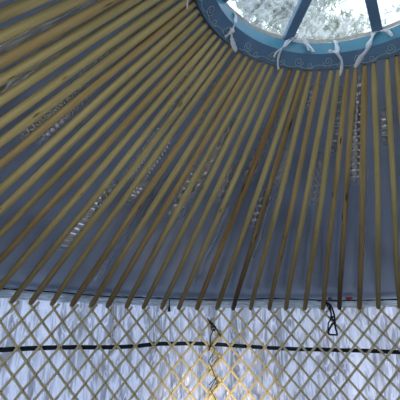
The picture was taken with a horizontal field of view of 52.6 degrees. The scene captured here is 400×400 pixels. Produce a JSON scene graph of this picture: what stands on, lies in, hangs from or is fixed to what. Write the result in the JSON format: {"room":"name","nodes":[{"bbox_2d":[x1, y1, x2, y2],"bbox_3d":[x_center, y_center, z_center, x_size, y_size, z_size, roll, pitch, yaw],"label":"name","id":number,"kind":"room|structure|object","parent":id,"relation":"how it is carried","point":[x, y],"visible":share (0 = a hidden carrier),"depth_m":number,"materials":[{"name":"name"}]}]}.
{"room":"traditional dwelling","nodes":[
{"label":"traditional dwelling","id":0,"kind":"room"},
{"bbox_2d":[0,300,221,399],"bbox_3d":[-1.261,1.601,3.410,3.635,1.508,0.633,18,-25,-42],"label":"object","id":1,"kind":"structure","parent":0,"point":[21,319],"depth_m":4.05,"materials":[{"name":"brown wood"}]},
{"bbox_2d":[0,0,399,298],"bbox_3d":[0.637,-0.517,2.088,6.199,1.538,6.199,15,-23,-38],"label":"ceiling","id":2,"kind":"structure","parent":0,"point":[387,273],"depth_m":3.54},
{"bbox_2d":[190,0,399,68],"bbox_3d":[0.824,-1.408,2.155,1.950,0.414,1.950,1,-18,-3],"label":"ring","id":3,"kind":"object","parent":2,"relation":"attached to","point":[219,18],"visible":0.97,"depth_m":2.78,"materials":[{"name":"blue wood"}]},
{"bbox_2d":[0,0,52,22],"bbox_3d":[-1.189,-0.560,1.610,2.276,1.607,0.055,2,-18,-4],"label":"pole","id":4,"kind":"object","parent":3,"relation":"attached to","point":[19,7],"visible":1,"depth_m":1.72,"materials":[{"name":"brown wood"}]},
{"bbox_2d":[0,0,89,43],"bbox_3d":[-1.209,-0.518,1.741,2.290,1.606,0.055,1,-18,-1],"label":"pole","id":5,"kind":"object","parent":3,"relation":"attached to","point":[40,17],"visible":1,"depth_m":1.84,"materials":[{"name":"brown wood"}]},
{"bbox_2d":[0,0,121,69],"bbox_3d":[-1.220,-0.474,1.876,2.308,1.606,0.058,-1,-18,3],"label":"pole","id":6,"kind":"object","parent":3,"relation":"attached to","point":[14,54],"visible":1,"depth_m":1.95,"materials":[{"name":"brown wood"}]},
{"bbox_2d":[0,0,141,86],"bbox_3d":[-1.221,-0.439,1.984,2.318,1.603,0.052,-1,-18,5],"label":"pole","id":7,"kind":"object","parent":3,"relation":"attached to","point":[97,21],"visible":1,"depth_m":2.04,"materials":[{"name":"brown wood"}]},
{"bbox_2d":[0,0,159,106],"bbox_3d":[-1.213,-0.397,2.114,2.331,1.602,0.062,-3,-19,9],"label":"pole","id":8,"kind":"object","parent":3,"relation":"attached to","point":[143,5],"visible":1,"depth_m":2.13,"materials":[{"name":"brown wood"}]},
{"bbox_2d":[224,12,237,51],"bbox_3d":[0.230,-1.109,2.652,0.090,0.209,0.160,-11,-22,31],"label":"tie","id":9,"kind":"object","parent":3,"relation":"attached to","point":[233,44],"visible":1,"depth_m":2.60,"materials":[{"name":"white fabric"}]},
{"bbox_2d":[273,37,313,69],"bbox_3d":[0.655,-1.050,2.825,0.285,0.219,0.124,-5,-19,15],"label":"tie","id":10,"kind":"object","parent":3,"relation":"attached to","point":[305,41],"visible":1,"depth_m":2.84,"materials":[{"name":"white fabric"}]},
{"bbox_2d":[225,0,399,42],"bbox_3d":[0.824,-1.483,2.180,2.121,0.389,2.121,-2,-18,7],"label":"window","id":11,"kind":"structure","parent":3,"relation":"on","point":[239,16],"depth_m":2.83,"materials":[{"name":"clear glass"}]},
{"bbox_2d":[328,40,342,75],"bbox_3d":[0.973,-1.023,2.868,0.066,0.223,0.173,-15,-24,39],"label":"tie","id":12,"kind":"object","parent":3,"relation":"attached to","point":[336,49],"visible":1,"depth_m":2.85,"materials":[{"name":"white fabric"}]},
{"bbox_2d":[354,29,392,67],"bbox_3d":[1.172,-1.058,2.777,0.060,0.193,0.291,16,-24,-38],"label":"tie","id":13,"kind":"object","parent":3,"relation":"attached to","point":[369,43],"visible":1,"depth_m":2.78,"materials":[{"name":"white fabric"}]},
{"bbox_2d":[0,298,399,399],"bbox_3d":[0.227,1.570,3.422,5.964,1.640,2.288,4,-19,-11],"label":"wall","id":14,"kind":"structure","parent":0,"point":[379,381],"depth_m":4.39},
{"bbox_2d":[0,0,176,129],"bbox_3d":[-1.196,-0.353,2.249,2.344,1.600,0.057,-4,-19,13],"label":"pole","id":15,"kind":"object","parent":14,"relation":"on","point":[161,6],"visible":1,"depth_m":2.23,"materials":[{"name":"brown wood"}]},
{"bbox_2d":[0,0,191,147],"bbox_3d":[-1.174,-0.316,2.361,2.354,1.599,0.059,-5,-19,16],"label":"pole","id":16,"kind":"object","parent":14,"relation":"on","point":[163,18],"visible":0.99,"depth_m":2.31,"materials":[{"name":"brown wood"}]},
{"bbox_2d":[0,1,195,169],"bbox_3d":[-1.141,-0.277,2.480,2.364,1.598,0.055,-6,-19,19],"label":"pole","id":17,"kind":"object","parent":14,"relation":"on","point":[148,41],"visible":0.94,"depth_m":2.40,"materials":[{"name":"brown wood"}]},
{"bbox_2d":[0,8,199,194],"bbox_3d":[-1.095,-0.235,2.607,2.373,1.597,0.062,-7,-20,22],"label":"pole","id":18,"kind":"object","parent":14,"relation":"on","point":[171,34],"visible":1,"depth_m":2.50,"materials":[{"name":"brown wood"}]},
{"bbox_2d":[0,15,202,215],"bbox_3d":[-1.049,-0.201,2.714,2.381,1.595,0.051,-9,-20,26],"label":"pole","id":19,"kind":"object","parent":14,"relation":"on","point":[181,36],"visible":1,"depth_m":2.59,"materials":[{"name":"brown wood"}]},
{"bbox_2d":[0,23,207,238],"bbox_3d":[-0.990,-0.164,2.827,2.387,1.592,0.050,-10,-21,29],"label":"pole","id":20,"kind":"object","parent":14,"relation":"on","point":[185,45],"visible":1,"depth_m":2.71,"materials":[{"name":"brown wood"}]},
{"bbox_2d":[0,28,212,263],"bbox_3d":[-0.927,-0.129,2.931,2.393,1.592,0.053,-11,-22,32],"label":"pole","id":21,"kind":"object","parent":14,"relation":"on","point":[179,64],"visible":1,"depth_m":2.81,"materials":[{"name":"brown wood"}]},
{"bbox_2d":[0,33,216,290],"bbox_3d":[-0.856,-0.097,3.030,2.398,1.591,0.051,-13,-23,35],"label":"pole","id":22,"kind":"object","parent":14,"relation":"on","point":[194,59],"visible":1,"depth_m":2.92,"materials":[{"name":"brown wood"}]},
{"bbox_2d":[10,38,221,303],"bbox_3d":[-0.772,-0.062,3.134,2.401,1.588,0.054,-15,-24,38],"label":"pole","id":23,"kind":"object","parent":14,"relation":"on","point":[210,52],"visible":1,"depth_m":3.03,"materials":[{"name":"brown wood"}]},
{"bbox_2d":[28,43,227,304],"bbox_3d":[-0.692,-0.033,3.221,2.404,1.589,0.059,-16,-24,41],"label":"pole","id":24,"kind":"object","parent":14,"relation":"on","point":[214,60],"visible":1,"depth_m":3.11,"materials":[{"name":"brown wood"}]},
{"bbox_2d":[50,47,232,305],"bbox_3d":[-0.609,-0.007,3.300,0.052,1.586,2.405,17,-24,-40],"label":"pole","id":25,"kind":"object","parent":14,"relation":"on","point":[217,68],"visible":0.98,"depth_m":3.16,"materials":[{"name":"brown wood"}]},
{"bbox_2d":[70,52,241,306],"bbox_3d":[-0.496,0.025,3.393,0.054,1.587,2.408,15,-23,-38],"label":"pole","id":26,"kind":"object","parent":14,"relation":"on","point":[229,69],"visible":1,"depth_m":3.23,"materials":[{"name":"brown wood"}]},
{"bbox_2d":[89,55,247,307],"bbox_3d":[-0.392,0.049,3.467,0.054,1.586,2.407,14,-22,-34],"label":"pole","id":27,"kind":"object","parent":14,"relation":"on","point":[236,73],"visible":1,"depth_m":3.28,"materials":[{"name":"brown wood"}]},
{"bbox_2d":[105,58,254,307],"bbox_3d":[-0.297,0.069,3.526,0.054,1.584,2.406,12,-22,-32],"label":"pole","id":28,"kind":"object","parent":14,"relation":"on","point":[240,80],"visible":1,"depth_m":3.34,"materials":[{"name":"brown wood"}]},
{"bbox_2d":[111,290,113,343],"bbox_3d":[-0.899,1.200,4.169,0.047,0.536,0.007,13,-22,-32],"label":"strip","id":29,"kind":"object","parent":28,"relation":"hanging from","point":[112,290],"visible":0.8,"depth_m":4.16,"materials":[{"name":"grey fabric"}]},
{"bbox_2d":[125,61,261,308],"bbox_3d":[-0.186,0.087,3.586,0.056,1.583,2.403,11,-21,-28],"label":"pole","id":30,"kind":"object","parent":14,"relation":"on","point":[248,82],"visible":1,"depth_m":3.38,"materials":[{"name":"brown wood"}]},
{"bbox_2d":[0,286,396,308],"bbox_3d":[0.186,0.934,3.901,5.463,0.112,1.691,4,-19,-11],"label":"trim","id":31,"kind":"structure","parent":14,"relation":"attached to","point":[25,295],"depth_m":4.51,"materials":[{"name":"white fabric"}]},
{"bbox_2d":[2,288,396,300],"bbox_3d":[0.188,0.889,3.900,5.422,0.051,1.670,4,-19,-11],"label":"rope","id":32,"kind":"object","parent":14,"relation":"attached to","point":[3,288],"visible":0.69,"depth_m":4.48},
{"bbox_2d":[0,341,399,353],"bbox_3d":[0.185,1.376,3.734,5.405,0.106,1.659,4,-19,-11],"label":"strap","id":33,"kind":"object","parent":14,"relation":"attached to","point":[129,346],"visible":0.81,"depth_m":4.33,"materials":[{"name":"black fabric"}]},
{"bbox_2d":[142,63,267,308],"bbox_3d":[-0.066,0.107,3.643,0.057,1.580,2.397,9,-20,-25],"label":"pole","id":34,"kind":"object","parent":14,"relation":"on","point":[256,83],"visible":1,"depth_m":3.44,"materials":[{"name":"brown wood"}]},
{"bbox_2d":[160,65,274,308],"bbox_3d":[0.052,0.122,3.688,0.051,1.578,2.392,8,-20,-22],"label":"pole","id":35,"kind":"object","parent":14,"relation":"on","point":[263,87],"visible":1,"depth_m":3.46,"materials":[{"name":"brown wood"}]},
{"bbox_2d":[177,67,283,309],"bbox_3d":[0.178,0.136,3.727,0.050,1.577,2.388,7,-19,-19],"label":"pole","id":36,"kind":"object","parent":14,"relation":"on","point":[273,88],"visible":1,"depth_m":3.49,"materials":[{"name":"brown wood"}]},
{"bbox_2d":[195,68,291,309],"bbox_3d":[0.314,0.147,3.760,0.058,1.578,2.382,6,-19,-16],"label":"pole","id":37,"kind":"object","parent":14,"relation":"on","point":[283,87],"visible":1,"depth_m":3.52,"materials":[{"name":"brown wood"}]},
{"bbox_2d":[215,69,299,309],"bbox_3d":[0.459,0.156,3.785,0.058,1.576,2.372,4,-19,-12],"label":"pole","id":38,"kind":"object","parent":14,"relation":"on","point":[290,94],"visible":1,"depth_m":3.54,"materials":[{"name":"brown wood"}]},
{"bbox_2d":[231,70,306,309],"bbox_3d":[0.574,0.159,3.796,0.054,1.574,2.362,3,-19,-9],"label":"pole","id":39,"kind":"object","parent":14,"relation":"on","point":[297,95],"visible":1,"depth_m":3.53,"materials":[{"name":"brown wood"}]},
{"bbox_2d":[249,70,312,309],"bbox_3d":[0.699,0.161,3.802,0.052,1.571,2.349,2,-18,-5],"label":"pole","id":40,"kind":"object","parent":14,"relation":"on","point":[308,80],"visible":1,"depth_m":3.54,"materials":[{"name":"brown wood"}]},
{"bbox_2d":[267,70,321,309],"bbox_3d":[0.837,0.160,3.799,0.053,1.571,2.338,1,-18,-1],"label":"pole","id":41,"kind":"object","parent":14,"relation":"on","point":[318,77],"visible":1,"depth_m":3.54,"materials":[{"name":"brown wood"}]},
{"bbox_2d":[284,69,332,309],"bbox_3d":[0.962,0.157,3.787,0.055,1.571,2.330,0,-18,1],"label":"pole","id":42,"kind":"object","parent":14,"relation":"on","point":[327,88],"visible":1,"depth_m":3.52,"materials":[{"name":"brown wood"}]},
{"bbox_2d":[303,69,339,309],"bbox_3d":[1.103,0.151,3.767,0.057,1.569,2.315,-1,-18,5],"label":"pole","id":43,"kind":"object","parent":14,"relation":"on","point":[335,92],"visible":0.98,"depth_m":3.51,"materials":[{"name":"brown wood"}]},
{"bbox_2d":[321,67,349,309],"bbox_3d":[1.223,0.142,3.740,0.052,1.567,2.301,-2,-19,8],"label":"pole","id":44,"kind":"object","parent":14,"relation":"on","point":[347,73],"visible":1,"depth_m":3.49,"materials":[{"name":"brown wood"}]},
{"bbox_2d":[317,300,337,335],"bbox_3d":[1.407,1.298,4.473,0.190,0.384,0.031,-5,-19,15],"label":"loop","id":45,"kind":"object","parent":44,"relation":"hanging from","point":[330,307],"visible":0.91,"depth_m":4.45,"materials":[{"name":"black fabric"}]},
{"bbox_2d":[337,67,357,309],"bbox_3d":[1.329,0.132,3.710,0.054,1.567,2.290,-3,-19,11],"label":"pole","id":46,"kind":"object","parent":14,"relation":"on","point":[353,91],"visible":0.99,"depth_m":3.47,"materials":[{"name":"brown wood"}]},
{"bbox_2d":[357,64,367,309],"bbox_3d":[1.467,0.117,3.663,0.059,1.566,2.274,-5,-19,15],"label":"pole","id":47,"kind":"object","parent":14,"relation":"on","point":[364,82],"visible":1,"depth_m":3.42,"materials":[{"name":"brown wood"}]},
{"bbox_2d":[371,62,380,308],"bbox_3d":[1.584,0.101,3.613,0.060,1.563,2.259,-6,-19,18],"label":"pole","id":48,"kind":"object","parent":14,"relation":"on","point":[374,83],"visible":1,"depth_m":3.41,"materials":[{"name":"brown wood"}]},
{"bbox_2d":[385,58,399,307],"bbox_3d":[1.705,0.080,3.550,0.049,1.560,2.244,-7,-20,21],"label":"pole","id":49,"kind":"object","parent":14,"relation":"on","point":[388,90],"visible":1,"depth_m":3.33,"materials":[{"name":"brown wood"}]},
{"bbox_2d":[394,55,399,127],"bbox_3d":[1.814,0.058,3.485,0.051,1.560,2.228,-8,-20,24],"label":"pole","id":50,"kind":"object","parent":14,"relation":"on","point":[396,57],"visible":1,"depth_m":2.86,"materials":[{"name":"brown wood"}]},
{"bbox_2d":[207,305,399,399],"bbox_3d":[1.693,1.800,3.980,3.293,1.531,0.536,-7,-20,21],"label":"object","id":51,"kind":"structure","parent":0,"point":[390,380],"depth_m":4.39,"materials":[{"name":"brown wood"}]},
{"bbox_2d":[207,318,220,399],"bbox_3d":[0.151,1.814,4.360,0.165,1.048,0.022,3,-18,-6],"label":"cord","id":52,"kind":"object","parent":51,"relation":"attached to","point":[210,322],"visible":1,"depth_m":4.41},
{"label":"outside","id":53,"kind":"structure","parent":0,"visible":0},
{"label":"ground","id":54,"kind":"structure","parent":53,"visible":0},
{"bbox_2d":[231,0,341,41],"bbox_3d":[1.071,-1.362,8.977,3.973,10.850,4.320,-13,-23,36],"label":"tree","id":55,"kind":"object","parent":54,"relation":"on","point":[280,14],"visible":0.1,"depth_m":9.01,"materials":[{"name":"green plant"}]},
{"bbox_2d":[262,0,371,42],"bbox_3d":[3.881,-2.184,12.699,3.821,14.785,3.734,6,-19,-15],"label":"tree","id":56,"kind":"object","parent":54,"relation":"on","point":[352,23],"visible":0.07,"depth_m":13.10,"materials":[{"name":"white plant"}]},
{"bbox_2d":[381,0,399,26],"bbox_3d":[5.238,-1.457,7.652,2.858,10.258,3.358,13,-22,-34],"label":"tree","id":57,"kind":"object","parent":54,"relation":"on","point":[394,7],"visible":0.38,"depth_m":9.46,"materials":[{"name":"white plant"}]}
]}

